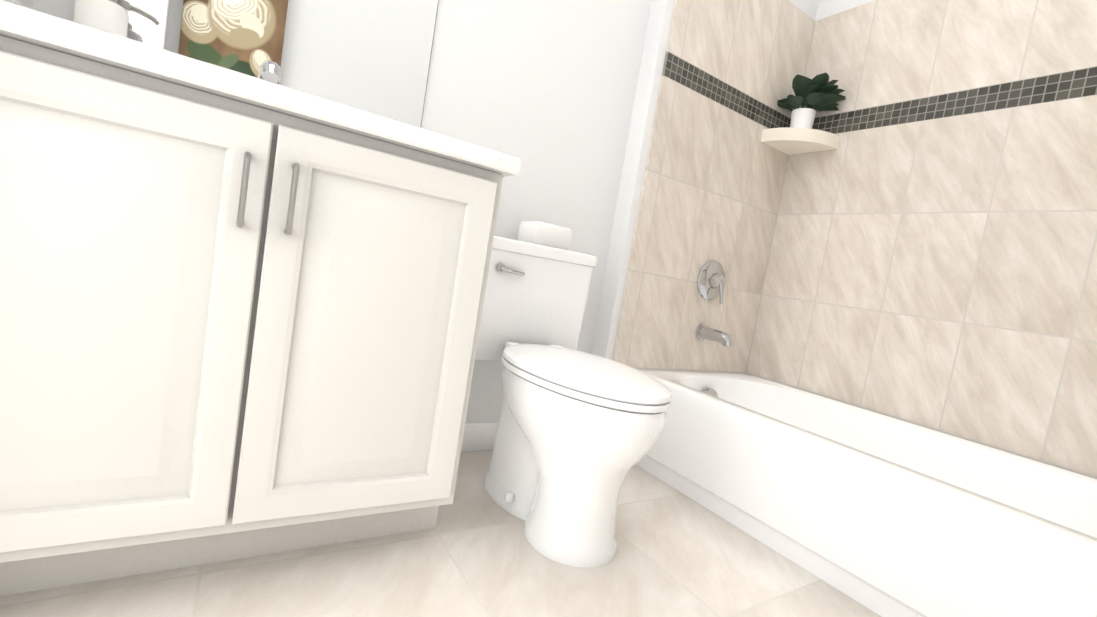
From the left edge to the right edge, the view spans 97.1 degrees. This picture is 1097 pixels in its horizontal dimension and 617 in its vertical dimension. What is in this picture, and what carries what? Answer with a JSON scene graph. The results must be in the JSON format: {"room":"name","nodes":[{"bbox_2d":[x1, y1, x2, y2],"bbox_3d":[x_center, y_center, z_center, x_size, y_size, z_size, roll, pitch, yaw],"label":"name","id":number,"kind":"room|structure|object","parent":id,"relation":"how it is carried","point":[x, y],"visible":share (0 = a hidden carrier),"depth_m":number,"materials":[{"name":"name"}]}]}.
{"room":"bathroom","nodes":[
{"label":"bathroom","id":0,"kind":"room"},
{"bbox_2d":[19,0,34,8],"bbox_3d":[-0.637,-0.713,0.262,0.120,2.460,1.612,7,5,-33],"label":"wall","id":1,"kind":"structure","parent":0,"point":[29,3],"depth_m":0.96,"materials":[{"name":"paint"}]},
{"bbox_2d":[34,0,818,422],"bbox_3d":[-0.519,-0.773,1.308,3.930,2.460,0.208,7,5,-33],"label":"wall","id":2,"kind":"structure","parent":0,"point":[558,98],"depth_m":1.67,"materials":[{"name":"paint"}]},
{"bbox_2d":[117,0,438,126],"bbox_3d":[-0.600,-1.074,1.179,0.741,1.090,0.008,7,5,-33],"label":"mirror","id":3,"kind":"object","parent":2,"relation":"attached to","point":[373,56],"depth_m":1.25,"materials":[{"name":"silver mirror"}]},
{"bbox_2d":[461,422,497,451],"bbox_3d":[-0.180,0.451,1.714,0.710,0.100,0.012,7,5,-33],"label":"baseboard","id":4,"kind":"structure","parent":2,"relation":"attached to","point":[478,436],"depth_m":1.66,"materials":[{"name":"paint"}]},
{"bbox_2d":[612,0,814,372],"bbox_3d":[0.689,-0.364,2.011,0.833,1.940,0.010,7,5,-33],"label":"wall tile","id":5,"kind":"structure","parent":2,"relation":"attached to","point":[714,176],"depth_m":1.96,"materials":[{"name":"tile"}]},
{"bbox_2d":[698,261,725,303],"bbox_3d":[0.704,-0.110,2.019,0.168,0.175,0.068,7,5,-33],"label":"tub valve","id":6,"kind":"object","parent":5,"relation":"attached to","point":[711,280],"visible":1,"depth_m":2.01,"materials":[{"name":"silver metal"}]},
{"bbox_2d":[696,324,732,346],"bbox_3d":[0.694,0.112,1.996,0.068,0.071,0.161,7,5,-33],"label":"tub spout","id":7,"kind":"object","parent":5,"relation":"attached to","point":[705,331],"visible":1,"depth_m":1.99,"materials":[{"name":"silver metal"}]},
{"bbox_2d":[0,450,880,616],"bbox_3d":[-0.293,0.610,0.716,3.930,0.100,1.852,7,5,-33],"label":"floor","id":8,"kind":"structure","parent":0,"point":[474,553],"depth_m":1.03,"materials":[{"name":"tile"}]},
{"bbox_2d":[0,0,520,595],"bbox_3d":[-0.617,-0.028,1.025,0.870,1.004,0.557,7,5,-33],"label":"bathroom vanity","id":9,"kind":"object","parent":8,"relation":"on","point":[240,314],"visible":1,"depth_m":0.79,"materials":[{"name":"paint"}]},
{"bbox_2d":[73,0,128,37],"bbox_3d":[-0.895,-0.568,0.984,0.107,0.224,0.069,7,5,-33],"label":"soap dispenser","id":10,"kind":"object","parent":9,"relation":"on","point":[110,16],"visible":0.33,"depth_m":0.95,"materials":[{"name":"white ceramic"}]},
{"bbox_2d":[475,236,671,567],"bbox_3d":[0.021,0.194,1.339,0.428,0.726,0.758,7,5,-33],"label":"toilet","id":11,"kind":"object","parent":8,"relation":"on","point":[577,434],"visible":0.92,"depth_m":1.15,"materials":[{"name":"ceramic"}]},
{"bbox_2d":[517,221,571,249],"bbox_3d":[-0.013,-0.236,1.578,0.140,0.073,0.120,7,5,-33],"label":"tissue box","id":12,"kind":"object","parent":11,"relation":"on","point":[545,234],"visible":0.85,"depth_m":1.53,"materials":[{"name":"paper"}]},
{"bbox_2d":[636,369,1096,616],"bbox_3d":[0.984,0.542,1.454,0.749,0.335,1.502,7,5,-33],"label":"bathtub","id":13,"kind":"object","parent":8,"relation":"on","point":[881,515],"visible":0.94,"depth_m":1.26,"materials":[{"name":"ceramic"}]},
{"bbox_2d":[815,0,873,20],"bbox_3d":[1.536,-0.458,1.603,0.120,2.460,1.732,7,5,-33],"label":"wall","id":14,"kind":"structure","parent":0,"point":[826,8],"depth_m":2.10,"materials":[{"name":"paint"}]},
{"bbox_2d":[761,127,839,154],"bbox_3d":[1.063,-0.716,2.048,0.215,0.052,0.215,7,5,-33],"label":"corner shelf","id":15,"kind":"object","parent":14,"relation":"attached to","point":[790,140],"visible":1,"depth_m":2.02,"materials":[{"name":"beige ceramic"}]},
{"bbox_2d":[777,72,845,128],"bbox_3d":[1.095,-0.850,2.018,0.216,0.224,0.255,7,5,-33],"label":"plant","id":16,"kind":"object","parent":15,"relation":"on","point":[820,92],"visible":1,"depth_m":2.00,"materials":[{"name":"green plant"}]},
{"bbox_2d":[746,0,1096,477],"bbox_3d":[1.458,-0.373,1.588,0.010,1.610,1.504,7,5,-33],"label":"wall tile","id":17,"kind":"structure","parent":14,"relation":"attached to","point":[932,262],"depth_m":1.67,"materials":[{"name":"tile"}]}
]}

